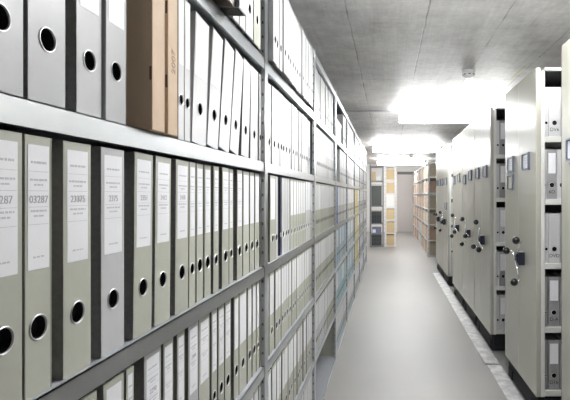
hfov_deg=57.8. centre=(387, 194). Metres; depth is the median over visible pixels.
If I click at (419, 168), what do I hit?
storage rack
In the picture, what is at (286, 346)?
binder
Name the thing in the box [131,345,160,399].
binder
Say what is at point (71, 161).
binder
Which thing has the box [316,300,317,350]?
binder
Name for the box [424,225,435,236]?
cardboard box
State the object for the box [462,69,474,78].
smoke detector
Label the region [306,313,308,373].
binder
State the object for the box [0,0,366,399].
shelving
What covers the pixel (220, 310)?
binder
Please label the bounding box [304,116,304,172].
binder
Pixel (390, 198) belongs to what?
cardboard box
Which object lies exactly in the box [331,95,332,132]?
binder
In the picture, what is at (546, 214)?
binder
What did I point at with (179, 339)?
binder
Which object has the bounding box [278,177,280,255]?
binder
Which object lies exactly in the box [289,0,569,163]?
ceiling
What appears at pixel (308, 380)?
binder
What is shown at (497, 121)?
binder
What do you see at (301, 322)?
binder
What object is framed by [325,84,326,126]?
binder
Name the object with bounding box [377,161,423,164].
diffuser
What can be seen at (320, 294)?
binder
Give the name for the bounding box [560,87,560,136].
binder
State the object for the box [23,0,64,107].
binder
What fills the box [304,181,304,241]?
binder
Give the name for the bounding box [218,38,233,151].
binder
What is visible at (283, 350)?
binder
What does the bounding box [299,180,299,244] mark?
binder
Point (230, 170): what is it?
binder
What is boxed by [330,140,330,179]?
binder
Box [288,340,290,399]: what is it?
binder
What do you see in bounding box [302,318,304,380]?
binder
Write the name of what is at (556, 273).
binder
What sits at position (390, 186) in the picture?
cardboard box
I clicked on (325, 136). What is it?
binder
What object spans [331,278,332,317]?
binder
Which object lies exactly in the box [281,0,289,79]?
binder
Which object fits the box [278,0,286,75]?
binder
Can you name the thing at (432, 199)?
cardboard box
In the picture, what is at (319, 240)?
binder
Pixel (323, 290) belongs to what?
binder
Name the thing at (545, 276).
binder
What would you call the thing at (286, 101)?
binder
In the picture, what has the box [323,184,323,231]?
binder
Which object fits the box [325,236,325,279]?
binder
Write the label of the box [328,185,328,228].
binder
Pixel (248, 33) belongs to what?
binder
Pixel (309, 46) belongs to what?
binder
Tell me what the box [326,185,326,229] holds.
binder
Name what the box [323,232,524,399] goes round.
floor
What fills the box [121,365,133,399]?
binder
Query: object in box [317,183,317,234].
binder
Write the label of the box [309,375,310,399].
binder
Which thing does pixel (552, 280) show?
binder
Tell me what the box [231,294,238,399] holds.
binder
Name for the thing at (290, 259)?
binder
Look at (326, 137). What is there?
binder
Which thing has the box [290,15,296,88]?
binder
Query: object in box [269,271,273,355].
binder
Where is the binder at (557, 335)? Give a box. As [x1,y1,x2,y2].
[552,333,560,389]
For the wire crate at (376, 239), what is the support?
on the storage rack at (382, 166)
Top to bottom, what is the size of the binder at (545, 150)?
0.298 m
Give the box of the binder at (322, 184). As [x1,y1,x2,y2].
[322,184,322,231]
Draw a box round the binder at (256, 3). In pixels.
[250,0,259,49]
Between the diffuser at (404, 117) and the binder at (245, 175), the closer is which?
the binder at (245, 175)
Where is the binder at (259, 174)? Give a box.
[259,174,260,266]
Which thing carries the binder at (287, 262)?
on the shelving at (18, 114)
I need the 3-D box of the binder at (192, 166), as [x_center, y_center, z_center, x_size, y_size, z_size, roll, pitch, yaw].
[-0.582,0.088,1.124,0.286,0.323,0.036,0,0,0]
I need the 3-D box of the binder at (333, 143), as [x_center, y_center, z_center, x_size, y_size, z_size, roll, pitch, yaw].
[-0.584,-0.268,4.028,0.286,0.304,0.058,0,0,0]
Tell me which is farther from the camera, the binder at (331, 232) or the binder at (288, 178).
the binder at (331, 232)
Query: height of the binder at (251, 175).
0.323 m
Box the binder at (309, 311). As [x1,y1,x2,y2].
[308,311,309,367]
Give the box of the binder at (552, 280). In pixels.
[545,270,558,325]
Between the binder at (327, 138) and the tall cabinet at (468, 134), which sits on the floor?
the tall cabinet at (468, 134)
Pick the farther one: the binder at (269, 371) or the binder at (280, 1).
the binder at (280, 1)
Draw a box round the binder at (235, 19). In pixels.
[227,16,238,23]
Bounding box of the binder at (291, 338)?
[290,335,292,399]
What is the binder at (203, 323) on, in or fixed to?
on the shelving at (18, 114)
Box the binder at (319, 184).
[319,184,319,233]
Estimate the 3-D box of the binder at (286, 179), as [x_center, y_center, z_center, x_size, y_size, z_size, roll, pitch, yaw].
[-0.584,0.088,2.172,0.286,0.323,0.052,0,0,0]
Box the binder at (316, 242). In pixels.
[316,242,316,291]
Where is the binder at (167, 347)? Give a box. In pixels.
[161,337,172,399]
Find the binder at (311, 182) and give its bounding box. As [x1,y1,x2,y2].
[311,182,311,237]
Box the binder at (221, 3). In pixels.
[213,0,234,6]
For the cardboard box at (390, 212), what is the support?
on the storage rack at (394, 166)
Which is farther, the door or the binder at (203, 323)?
the door
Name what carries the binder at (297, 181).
on the shelving at (18, 114)
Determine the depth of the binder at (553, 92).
3.01 m
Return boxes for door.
[397,172,413,231]
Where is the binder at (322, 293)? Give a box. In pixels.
[321,292,323,339]
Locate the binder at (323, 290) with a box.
[322,290,324,335]
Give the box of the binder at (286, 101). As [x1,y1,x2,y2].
[285,99,287,167]
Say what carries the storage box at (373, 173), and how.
on the storage rack at (382, 166)
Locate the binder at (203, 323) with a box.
[198,314,208,399]
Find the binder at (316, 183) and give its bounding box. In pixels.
[316,183,316,235]
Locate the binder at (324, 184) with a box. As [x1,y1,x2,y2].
[324,184,324,230]
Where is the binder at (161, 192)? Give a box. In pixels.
[151,156,170,326]
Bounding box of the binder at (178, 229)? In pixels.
[170,159,188,314]
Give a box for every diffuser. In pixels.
[373,147,438,151]
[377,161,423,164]
[400,113,482,122]
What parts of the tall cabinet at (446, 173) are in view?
panel, frame post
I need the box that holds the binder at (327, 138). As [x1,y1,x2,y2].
[327,138,327,178]
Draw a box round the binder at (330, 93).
[330,93,330,130]
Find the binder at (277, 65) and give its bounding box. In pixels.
[272,0,278,68]
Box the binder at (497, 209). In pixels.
[496,207,498,241]
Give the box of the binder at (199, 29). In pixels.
[190,11,208,145]
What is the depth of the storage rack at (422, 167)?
13.11 m
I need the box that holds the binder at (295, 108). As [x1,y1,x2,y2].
[294,107,296,170]
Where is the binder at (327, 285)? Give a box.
[326,284,328,328]
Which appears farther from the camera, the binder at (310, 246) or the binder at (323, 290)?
the binder at (323, 290)
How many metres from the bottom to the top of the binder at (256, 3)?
0.312 m
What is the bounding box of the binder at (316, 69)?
[316,69,317,116]
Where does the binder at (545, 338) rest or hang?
on the shelving unit at (526, 143)
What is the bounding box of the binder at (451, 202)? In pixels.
[451,202,452,221]
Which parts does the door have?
frame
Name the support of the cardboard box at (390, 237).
on the storage rack at (394, 166)
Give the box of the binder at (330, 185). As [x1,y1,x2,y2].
[330,185,330,227]
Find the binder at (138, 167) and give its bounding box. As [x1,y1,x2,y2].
[124,152,152,338]
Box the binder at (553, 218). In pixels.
[545,212,559,262]
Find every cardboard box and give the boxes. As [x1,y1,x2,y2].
[386,169,393,179]
[386,183,393,192]
[386,195,393,205]
[386,209,393,218]
[386,222,393,232]
[386,234,393,245]
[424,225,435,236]
[426,165,435,176]
[426,181,435,192]
[426,196,435,207]
[426,212,435,223]
[426,227,435,239]
[426,241,435,254]
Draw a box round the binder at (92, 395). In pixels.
[78,390,96,399]
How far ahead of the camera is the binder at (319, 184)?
3.21 m
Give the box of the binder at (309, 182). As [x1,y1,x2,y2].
[309,182,310,238]
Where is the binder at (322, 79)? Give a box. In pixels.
[322,79,322,121]
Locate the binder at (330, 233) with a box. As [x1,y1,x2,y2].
[330,233,330,272]
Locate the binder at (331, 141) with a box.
[331,141,331,179]
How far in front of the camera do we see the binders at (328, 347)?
5.18 m
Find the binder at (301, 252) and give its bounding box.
[301,252,302,311]
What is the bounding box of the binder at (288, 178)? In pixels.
[288,178,289,250]
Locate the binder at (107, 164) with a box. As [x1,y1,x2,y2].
[91,147,123,357]
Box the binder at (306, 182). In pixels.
[305,181,307,241]
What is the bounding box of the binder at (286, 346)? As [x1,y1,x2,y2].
[284,343,287,399]
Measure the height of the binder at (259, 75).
0.304 m
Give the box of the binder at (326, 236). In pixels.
[326,236,326,277]
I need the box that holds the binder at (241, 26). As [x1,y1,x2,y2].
[235,16,244,31]
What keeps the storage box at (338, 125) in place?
on the shelving at (18, 114)
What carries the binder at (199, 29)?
on the shelving at (18, 114)
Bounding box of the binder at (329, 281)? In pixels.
[328,281,330,322]
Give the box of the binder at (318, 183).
[318,183,318,233]
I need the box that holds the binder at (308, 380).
[307,380,308,399]
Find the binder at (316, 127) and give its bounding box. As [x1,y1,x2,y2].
[316,127,317,175]
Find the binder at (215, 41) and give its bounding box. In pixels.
[206,27,222,148]
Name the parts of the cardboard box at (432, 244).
lid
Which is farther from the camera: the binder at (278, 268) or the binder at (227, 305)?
the binder at (278, 268)
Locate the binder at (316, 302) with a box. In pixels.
[316,302,316,353]
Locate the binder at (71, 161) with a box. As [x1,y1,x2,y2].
[52,140,90,379]
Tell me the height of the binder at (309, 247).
0.304 m
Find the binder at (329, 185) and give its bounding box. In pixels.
[329,185,329,227]
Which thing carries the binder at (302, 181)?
on the shelving at (18, 114)
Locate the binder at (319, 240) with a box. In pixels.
[319,240,319,287]
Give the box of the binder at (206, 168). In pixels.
[203,165,210,297]
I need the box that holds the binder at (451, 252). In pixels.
[451,252,452,273]
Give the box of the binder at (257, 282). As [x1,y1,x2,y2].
[256,281,258,371]
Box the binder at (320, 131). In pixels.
[320,131,320,176]
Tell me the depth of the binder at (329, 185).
3.76 m
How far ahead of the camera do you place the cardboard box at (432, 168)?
11.05 m
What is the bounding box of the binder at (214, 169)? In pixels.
[211,166,218,293]
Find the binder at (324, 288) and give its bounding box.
[324,288,325,333]
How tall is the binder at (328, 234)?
0.304 m
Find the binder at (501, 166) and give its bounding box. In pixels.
[499,164,504,197]
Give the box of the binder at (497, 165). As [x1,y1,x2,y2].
[496,164,498,197]
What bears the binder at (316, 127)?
on the shelving at (18, 114)
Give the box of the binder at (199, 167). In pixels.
[195,163,202,301]
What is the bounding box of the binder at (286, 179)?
[285,178,287,252]
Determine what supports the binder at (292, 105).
on the shelving at (18, 114)
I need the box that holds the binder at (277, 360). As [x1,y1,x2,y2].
[275,357,279,399]
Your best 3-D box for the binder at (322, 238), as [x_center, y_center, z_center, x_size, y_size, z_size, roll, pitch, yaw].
[-0.582,0.445,3.336,0.286,0.304,0.074,0,0,0]
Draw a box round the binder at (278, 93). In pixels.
[277,91,279,165]
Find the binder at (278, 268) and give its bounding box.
[277,267,280,343]
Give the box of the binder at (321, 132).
[321,132,321,176]
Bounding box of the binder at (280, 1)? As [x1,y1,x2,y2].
[275,0,281,71]
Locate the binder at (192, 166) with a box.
[188,162,195,307]
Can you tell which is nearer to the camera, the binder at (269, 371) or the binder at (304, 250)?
the binder at (269, 371)
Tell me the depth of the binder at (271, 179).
1.88 m
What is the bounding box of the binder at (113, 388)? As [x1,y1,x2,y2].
[94,372,123,399]
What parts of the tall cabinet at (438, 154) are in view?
panel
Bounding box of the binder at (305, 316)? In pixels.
[305,316,305,374]
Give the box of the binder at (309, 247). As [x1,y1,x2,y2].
[308,247,309,301]
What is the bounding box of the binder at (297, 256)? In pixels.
[296,254,298,318]
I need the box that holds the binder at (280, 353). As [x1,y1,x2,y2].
[278,353,280,399]
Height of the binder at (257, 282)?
0.304 m
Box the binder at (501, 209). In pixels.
[499,207,504,241]
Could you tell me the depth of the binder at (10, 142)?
0.58 m
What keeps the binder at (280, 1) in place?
on the shelving at (18, 114)
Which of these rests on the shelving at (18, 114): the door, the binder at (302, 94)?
the binder at (302, 94)
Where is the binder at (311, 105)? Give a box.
[307,47,312,106]
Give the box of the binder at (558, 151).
[557,150,560,198]
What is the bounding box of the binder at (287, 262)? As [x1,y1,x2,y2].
[286,261,288,331]
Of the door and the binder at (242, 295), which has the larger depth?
the door
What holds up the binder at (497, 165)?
on the shelving unit at (485, 246)
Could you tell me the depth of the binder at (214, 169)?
1.27 m
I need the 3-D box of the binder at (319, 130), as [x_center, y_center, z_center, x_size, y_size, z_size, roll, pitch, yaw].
[-0.584,-0.268,3.232,0.286,0.304,0.050,0,0,0]
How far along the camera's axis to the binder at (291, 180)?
2.28 m
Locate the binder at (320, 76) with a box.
[320,76,321,120]
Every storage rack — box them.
[370,165,383,246]
[385,165,395,246]
[413,172,423,235]
[416,168,420,242]
[419,168,434,244]
[421,165,435,249]
[424,160,435,256]
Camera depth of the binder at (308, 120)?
2.81 m
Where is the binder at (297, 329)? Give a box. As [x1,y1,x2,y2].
[296,328,298,394]
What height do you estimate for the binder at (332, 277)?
0.312 m
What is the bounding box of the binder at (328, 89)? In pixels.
[328,89,329,129]
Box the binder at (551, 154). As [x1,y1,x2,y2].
[547,150,556,198]
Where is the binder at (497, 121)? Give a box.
[496,120,498,154]
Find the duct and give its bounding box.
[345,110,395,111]
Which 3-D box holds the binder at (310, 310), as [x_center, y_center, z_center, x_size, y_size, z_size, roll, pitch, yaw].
[-0.582,0.811,2.861,0.286,0.312,0.066,0,0,0]
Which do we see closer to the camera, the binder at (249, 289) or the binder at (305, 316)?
the binder at (249, 289)
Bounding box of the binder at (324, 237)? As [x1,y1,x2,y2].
[324,237,324,280]
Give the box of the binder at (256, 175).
[254,173,258,269]
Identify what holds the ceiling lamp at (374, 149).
hanging from the ceiling
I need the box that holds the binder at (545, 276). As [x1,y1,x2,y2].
[545,276,546,325]
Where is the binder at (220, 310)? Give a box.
[217,304,223,399]
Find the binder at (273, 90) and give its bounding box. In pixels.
[271,86,276,164]
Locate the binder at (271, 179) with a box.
[268,175,274,261]
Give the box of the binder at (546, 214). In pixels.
[545,213,547,262]
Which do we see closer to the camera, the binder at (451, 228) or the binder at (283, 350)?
the binder at (283, 350)
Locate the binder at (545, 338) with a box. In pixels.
[545,338,546,389]
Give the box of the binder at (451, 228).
[451,228,452,247]
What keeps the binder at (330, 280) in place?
on the shelving at (18, 114)
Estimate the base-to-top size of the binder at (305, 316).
0.312 m
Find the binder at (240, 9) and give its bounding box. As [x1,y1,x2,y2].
[219,0,246,15]
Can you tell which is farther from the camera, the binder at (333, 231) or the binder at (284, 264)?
the binder at (333, 231)
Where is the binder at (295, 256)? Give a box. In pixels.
[293,256,295,321]
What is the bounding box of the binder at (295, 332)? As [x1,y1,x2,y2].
[293,331,296,399]
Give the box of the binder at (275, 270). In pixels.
[274,269,277,348]
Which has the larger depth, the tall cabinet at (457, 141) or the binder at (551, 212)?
the tall cabinet at (457, 141)
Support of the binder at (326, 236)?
on the shelving at (18, 114)
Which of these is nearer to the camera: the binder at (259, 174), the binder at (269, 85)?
the binder at (259, 174)
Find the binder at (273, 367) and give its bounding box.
[270,361,275,399]
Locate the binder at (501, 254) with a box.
[497,248,504,285]
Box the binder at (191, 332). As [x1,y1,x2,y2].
[185,321,197,399]
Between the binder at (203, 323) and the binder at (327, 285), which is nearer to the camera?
the binder at (203, 323)
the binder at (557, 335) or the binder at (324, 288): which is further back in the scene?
the binder at (324, 288)
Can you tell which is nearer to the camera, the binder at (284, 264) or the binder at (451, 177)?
the binder at (284, 264)
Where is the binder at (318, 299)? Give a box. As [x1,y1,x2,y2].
[317,298,319,348]
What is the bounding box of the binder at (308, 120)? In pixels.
[308,120,309,173]
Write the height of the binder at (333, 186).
0.323 m
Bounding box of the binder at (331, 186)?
[331,186,331,226]
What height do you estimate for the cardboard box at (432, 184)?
0.253 m
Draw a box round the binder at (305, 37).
[300,37,305,98]
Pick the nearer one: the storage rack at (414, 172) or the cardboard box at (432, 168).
the cardboard box at (432, 168)
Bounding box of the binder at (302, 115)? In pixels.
[301,113,303,171]
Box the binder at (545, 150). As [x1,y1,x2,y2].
[545,150,546,198]
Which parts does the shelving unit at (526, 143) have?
knob, knob, knob, arm, arm, panel, frame post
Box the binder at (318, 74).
[318,74,319,118]
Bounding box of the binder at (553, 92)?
[548,87,559,136]
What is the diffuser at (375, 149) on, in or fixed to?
attached to the ceiling lamp at (374, 149)
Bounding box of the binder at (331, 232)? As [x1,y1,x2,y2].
[331,232,331,271]
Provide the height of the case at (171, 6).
0.316 m
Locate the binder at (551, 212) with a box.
[551,212,560,262]
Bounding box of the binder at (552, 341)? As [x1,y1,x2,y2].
[545,333,558,389]
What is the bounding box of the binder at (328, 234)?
[328,234,328,275]
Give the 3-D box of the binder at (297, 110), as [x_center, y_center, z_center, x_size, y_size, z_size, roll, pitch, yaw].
[-0.590,-0.268,2.466,0.286,0.304,0.058,0,0,0]
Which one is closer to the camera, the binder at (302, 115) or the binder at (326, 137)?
the binder at (302, 115)
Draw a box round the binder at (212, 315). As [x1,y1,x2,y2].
[209,308,216,399]
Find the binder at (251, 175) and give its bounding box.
[249,172,253,272]
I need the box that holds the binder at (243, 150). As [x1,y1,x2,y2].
[238,57,250,157]
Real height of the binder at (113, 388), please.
0.304 m
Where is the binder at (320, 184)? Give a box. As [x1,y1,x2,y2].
[320,184,321,232]
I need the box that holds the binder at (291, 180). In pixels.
[290,179,292,249]
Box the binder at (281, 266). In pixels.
[280,265,283,339]
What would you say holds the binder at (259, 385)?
on the shelving at (18, 114)
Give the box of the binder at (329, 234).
[329,234,329,273]
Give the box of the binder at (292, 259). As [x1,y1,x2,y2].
[291,258,293,325]
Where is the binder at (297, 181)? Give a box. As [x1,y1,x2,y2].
[296,180,298,246]
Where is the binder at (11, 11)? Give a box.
[0,0,22,96]
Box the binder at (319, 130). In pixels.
[319,130,319,176]
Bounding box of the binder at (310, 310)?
[309,308,311,364]
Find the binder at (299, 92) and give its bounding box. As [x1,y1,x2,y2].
[296,26,300,93]
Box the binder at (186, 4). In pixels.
[184,0,189,141]
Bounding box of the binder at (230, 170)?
[229,169,232,283]
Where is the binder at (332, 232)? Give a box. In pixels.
[332,232,332,269]
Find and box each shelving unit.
[471,107,504,349]
[503,67,560,399]
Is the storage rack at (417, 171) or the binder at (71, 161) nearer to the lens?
the binder at (71, 161)
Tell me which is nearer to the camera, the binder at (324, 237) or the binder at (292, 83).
the binder at (292, 83)
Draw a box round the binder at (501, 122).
[499,120,504,154]
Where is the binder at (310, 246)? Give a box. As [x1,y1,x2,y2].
[310,246,311,299]
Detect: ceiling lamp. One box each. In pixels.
[372,144,439,152]
[377,159,424,164]
[398,108,488,123]
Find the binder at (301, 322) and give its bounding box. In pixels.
[300,322,301,385]
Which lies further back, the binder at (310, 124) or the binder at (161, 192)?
the binder at (310, 124)
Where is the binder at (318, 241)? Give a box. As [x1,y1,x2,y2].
[317,241,318,290]
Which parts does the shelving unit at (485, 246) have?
panel, frame post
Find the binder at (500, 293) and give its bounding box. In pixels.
[496,290,504,329]
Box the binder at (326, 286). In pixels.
[325,286,326,330]
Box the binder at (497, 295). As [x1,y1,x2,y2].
[496,293,498,329]
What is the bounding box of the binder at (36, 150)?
[22,134,51,399]
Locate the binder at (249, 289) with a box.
[247,285,251,383]
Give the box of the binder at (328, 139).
[328,139,328,178]
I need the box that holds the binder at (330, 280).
[330,280,331,319]
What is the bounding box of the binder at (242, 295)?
[239,288,246,394]
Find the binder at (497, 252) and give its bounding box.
[496,250,498,285]
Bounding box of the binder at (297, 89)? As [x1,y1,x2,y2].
[293,22,298,91]
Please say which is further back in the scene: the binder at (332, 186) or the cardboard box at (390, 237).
the cardboard box at (390, 237)
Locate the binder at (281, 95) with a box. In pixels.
[280,93,282,166]
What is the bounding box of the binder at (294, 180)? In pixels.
[293,179,295,248]
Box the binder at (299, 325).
[298,325,299,387]
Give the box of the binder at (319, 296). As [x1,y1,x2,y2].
[318,296,320,344]
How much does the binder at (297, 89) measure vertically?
0.312 m
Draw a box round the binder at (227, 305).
[224,299,230,399]
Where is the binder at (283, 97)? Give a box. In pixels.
[283,97,284,166]
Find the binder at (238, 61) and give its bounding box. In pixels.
[229,48,242,154]
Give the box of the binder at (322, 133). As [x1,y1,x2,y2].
[322,133,323,177]
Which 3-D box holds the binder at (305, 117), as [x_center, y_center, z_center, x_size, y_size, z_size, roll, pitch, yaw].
[-0.587,-0.268,2.719,0.286,0.304,0.060,0,0,0]
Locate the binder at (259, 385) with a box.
[258,382,260,399]
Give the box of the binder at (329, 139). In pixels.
[329,139,329,178]
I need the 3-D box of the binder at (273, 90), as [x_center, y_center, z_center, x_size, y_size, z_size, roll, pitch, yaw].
[-0.586,-0.268,1.955,0.286,0.304,0.074,0,0,0]
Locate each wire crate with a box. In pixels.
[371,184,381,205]
[371,210,381,222]
[371,234,381,245]
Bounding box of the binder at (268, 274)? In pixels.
[268,274,268,355]
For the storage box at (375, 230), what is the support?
on the wire crate at (376, 239)
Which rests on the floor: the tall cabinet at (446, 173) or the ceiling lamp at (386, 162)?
the tall cabinet at (446, 173)
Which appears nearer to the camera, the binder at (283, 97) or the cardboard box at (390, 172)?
the binder at (283, 97)
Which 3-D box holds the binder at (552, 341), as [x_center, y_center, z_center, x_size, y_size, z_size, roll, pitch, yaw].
[1.000,1.022,3.152,0.064,0.298,0.286,0,0,0]
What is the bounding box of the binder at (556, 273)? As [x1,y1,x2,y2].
[546,270,560,325]
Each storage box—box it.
[333,117,340,141]
[372,172,375,180]
[372,227,380,233]
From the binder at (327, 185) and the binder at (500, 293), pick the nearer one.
the binder at (327, 185)
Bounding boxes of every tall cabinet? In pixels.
[433,150,442,274]
[438,144,453,285]
[450,132,463,306]
[460,121,476,326]
[561,39,569,399]
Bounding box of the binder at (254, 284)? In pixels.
[252,283,255,376]
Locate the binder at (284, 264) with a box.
[283,263,285,334]
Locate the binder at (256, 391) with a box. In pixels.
[254,387,257,399]
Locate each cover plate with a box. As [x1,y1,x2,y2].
[433,273,499,364]
[487,365,523,399]
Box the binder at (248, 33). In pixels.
[242,0,252,40]
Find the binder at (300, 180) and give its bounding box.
[300,180,301,244]
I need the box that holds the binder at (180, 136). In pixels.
[173,0,183,139]
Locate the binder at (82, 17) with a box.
[65,0,100,117]
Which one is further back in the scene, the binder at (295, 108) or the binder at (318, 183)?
the binder at (318, 183)
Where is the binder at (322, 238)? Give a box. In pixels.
[321,238,322,284]
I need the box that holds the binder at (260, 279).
[259,279,260,366]
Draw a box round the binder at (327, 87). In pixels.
[327,87,327,127]
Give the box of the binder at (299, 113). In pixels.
[298,111,300,171]
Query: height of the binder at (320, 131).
0.304 m
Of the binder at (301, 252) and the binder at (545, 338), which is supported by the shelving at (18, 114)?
the binder at (301, 252)
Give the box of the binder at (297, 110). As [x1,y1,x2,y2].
[297,110,297,170]
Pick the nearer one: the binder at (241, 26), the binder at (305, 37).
the binder at (241, 26)
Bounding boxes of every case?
[126,0,164,132]
[158,0,177,136]
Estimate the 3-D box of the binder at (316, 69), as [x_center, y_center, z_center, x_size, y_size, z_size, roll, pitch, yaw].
[-0.590,-0.635,3.150,0.286,0.312,0.066,0,0,0]
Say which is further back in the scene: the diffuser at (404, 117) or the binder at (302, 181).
the diffuser at (404, 117)
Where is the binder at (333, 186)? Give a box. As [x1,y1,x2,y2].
[333,186,333,225]
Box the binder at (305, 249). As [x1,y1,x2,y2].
[305,249,306,305]
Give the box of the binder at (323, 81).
[323,81,324,123]
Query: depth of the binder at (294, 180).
2.35 m
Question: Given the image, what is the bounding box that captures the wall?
[365,164,433,231]
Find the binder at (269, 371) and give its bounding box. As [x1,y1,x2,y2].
[268,369,270,399]
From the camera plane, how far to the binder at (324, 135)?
3.48 m
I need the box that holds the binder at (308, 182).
[308,182,308,239]
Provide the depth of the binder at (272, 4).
1.78 m
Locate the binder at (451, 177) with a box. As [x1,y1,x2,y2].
[451,177,452,196]
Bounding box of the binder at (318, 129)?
[318,129,318,175]
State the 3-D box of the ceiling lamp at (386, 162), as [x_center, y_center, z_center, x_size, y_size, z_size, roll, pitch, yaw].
[0.400,-1.041,15.650,1.500,0.188,0.176,0,0,0]
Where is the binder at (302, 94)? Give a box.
[298,29,304,96]
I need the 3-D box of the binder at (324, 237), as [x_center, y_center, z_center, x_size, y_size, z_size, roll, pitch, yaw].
[-0.582,0.445,3.458,0.286,0.304,0.050,0,0,0]
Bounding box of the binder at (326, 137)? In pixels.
[326,137,326,178]
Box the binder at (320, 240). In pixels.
[320,240,320,286]
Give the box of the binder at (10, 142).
[0,130,21,399]
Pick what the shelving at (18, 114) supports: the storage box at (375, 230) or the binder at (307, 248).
the binder at (307, 248)
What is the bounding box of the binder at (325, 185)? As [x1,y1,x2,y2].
[325,185,325,229]
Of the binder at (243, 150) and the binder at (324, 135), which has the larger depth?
the binder at (324, 135)
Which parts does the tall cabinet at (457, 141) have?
panel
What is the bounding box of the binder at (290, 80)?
[285,7,291,82]
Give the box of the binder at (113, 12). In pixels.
[101,0,125,124]
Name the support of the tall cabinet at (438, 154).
on the floor
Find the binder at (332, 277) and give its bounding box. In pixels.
[332,277,333,315]
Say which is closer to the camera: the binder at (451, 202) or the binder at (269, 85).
the binder at (269, 85)
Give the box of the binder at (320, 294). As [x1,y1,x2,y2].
[320,294,321,342]
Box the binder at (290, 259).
[289,259,290,327]
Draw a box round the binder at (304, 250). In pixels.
[302,250,304,308]
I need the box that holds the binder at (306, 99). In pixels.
[302,38,307,101]
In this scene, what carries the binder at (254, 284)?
on the shelving at (18, 114)
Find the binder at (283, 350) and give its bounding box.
[281,349,284,399]
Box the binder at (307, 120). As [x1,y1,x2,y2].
[307,120,307,172]
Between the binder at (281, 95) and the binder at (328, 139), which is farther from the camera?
the binder at (328, 139)
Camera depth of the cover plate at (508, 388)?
3.61 m
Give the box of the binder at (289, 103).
[288,102,290,168]
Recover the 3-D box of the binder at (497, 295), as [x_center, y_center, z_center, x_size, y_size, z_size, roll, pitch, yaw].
[0.956,1.022,4.492,0.028,0.298,0.286,0,0,0]
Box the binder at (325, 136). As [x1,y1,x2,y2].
[325,136,325,177]
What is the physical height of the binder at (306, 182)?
0.323 m
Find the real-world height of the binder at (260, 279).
0.304 m
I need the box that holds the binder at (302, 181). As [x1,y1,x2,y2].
[302,181,303,242]
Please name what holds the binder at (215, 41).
on the shelving at (18, 114)
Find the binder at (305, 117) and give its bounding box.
[305,117,306,172]
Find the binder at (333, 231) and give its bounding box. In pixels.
[333,231,333,268]
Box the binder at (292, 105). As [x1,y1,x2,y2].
[291,104,293,169]
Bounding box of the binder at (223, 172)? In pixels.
[219,167,228,288]
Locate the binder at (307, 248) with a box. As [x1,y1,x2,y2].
[307,248,307,303]
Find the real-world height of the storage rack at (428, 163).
2.130 m
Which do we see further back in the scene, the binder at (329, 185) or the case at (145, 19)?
the binder at (329, 185)
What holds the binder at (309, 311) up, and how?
on the shelving at (18, 114)
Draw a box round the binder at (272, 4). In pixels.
[258,0,276,64]
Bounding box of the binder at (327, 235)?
[327,235,327,276]
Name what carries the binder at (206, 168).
on the shelving at (18, 114)
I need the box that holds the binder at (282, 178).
[281,177,284,254]
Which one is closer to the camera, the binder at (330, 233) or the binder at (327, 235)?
the binder at (327, 235)
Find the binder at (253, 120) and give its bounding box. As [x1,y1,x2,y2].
[249,66,257,159]
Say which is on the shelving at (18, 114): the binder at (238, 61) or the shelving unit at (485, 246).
the binder at (238, 61)
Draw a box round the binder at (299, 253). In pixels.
[299,253,300,314]
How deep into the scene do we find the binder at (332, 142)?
3.98 m
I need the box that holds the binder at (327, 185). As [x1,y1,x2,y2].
[327,185,327,228]
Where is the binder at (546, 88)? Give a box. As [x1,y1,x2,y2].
[545,87,547,136]
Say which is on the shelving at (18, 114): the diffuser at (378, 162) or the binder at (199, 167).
the binder at (199, 167)
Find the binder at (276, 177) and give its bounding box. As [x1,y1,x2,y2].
[275,176,277,258]
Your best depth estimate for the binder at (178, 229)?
1.05 m
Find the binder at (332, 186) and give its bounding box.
[332,186,332,225]
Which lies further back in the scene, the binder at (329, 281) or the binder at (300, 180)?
the binder at (329, 281)
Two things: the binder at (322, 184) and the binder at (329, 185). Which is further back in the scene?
the binder at (329, 185)
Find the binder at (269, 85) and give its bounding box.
[268,83,270,163]
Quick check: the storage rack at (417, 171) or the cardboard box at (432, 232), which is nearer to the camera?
the cardboard box at (432, 232)
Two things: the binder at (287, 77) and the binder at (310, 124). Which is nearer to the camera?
the binder at (287, 77)
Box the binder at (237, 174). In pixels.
[233,170,241,279]
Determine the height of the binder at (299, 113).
0.304 m
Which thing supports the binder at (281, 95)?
on the shelving at (18, 114)
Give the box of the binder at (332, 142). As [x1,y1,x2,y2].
[332,142,332,179]
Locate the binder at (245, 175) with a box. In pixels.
[242,171,248,275]
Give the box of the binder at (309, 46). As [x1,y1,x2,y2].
[305,43,310,104]
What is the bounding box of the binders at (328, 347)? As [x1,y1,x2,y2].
[319,114,365,355]
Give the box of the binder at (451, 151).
[451,151,452,170]
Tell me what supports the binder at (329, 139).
on the shelving at (18, 114)
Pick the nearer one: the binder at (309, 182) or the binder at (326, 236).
the binder at (309, 182)
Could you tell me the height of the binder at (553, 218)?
0.298 m
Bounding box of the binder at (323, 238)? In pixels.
[323,238,323,282]
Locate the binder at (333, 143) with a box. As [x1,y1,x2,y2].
[333,143,333,179]
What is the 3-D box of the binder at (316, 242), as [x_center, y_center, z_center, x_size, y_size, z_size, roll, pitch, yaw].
[-0.582,0.445,3.065,0.286,0.304,0.060,0,0,0]
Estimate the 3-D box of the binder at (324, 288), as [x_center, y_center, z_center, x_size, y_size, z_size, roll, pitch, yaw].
[-0.578,0.811,3.487,0.286,0.312,0.066,0,0,0]
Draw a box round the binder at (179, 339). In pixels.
[173,329,184,399]
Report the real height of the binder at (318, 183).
0.323 m
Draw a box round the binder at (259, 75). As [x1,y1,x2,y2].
[258,73,260,160]
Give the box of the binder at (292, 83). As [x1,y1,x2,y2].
[288,11,293,85]
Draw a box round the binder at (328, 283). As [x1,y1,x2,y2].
[328,283,329,324]
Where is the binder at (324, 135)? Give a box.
[324,135,324,177]
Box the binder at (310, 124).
[310,124,311,174]

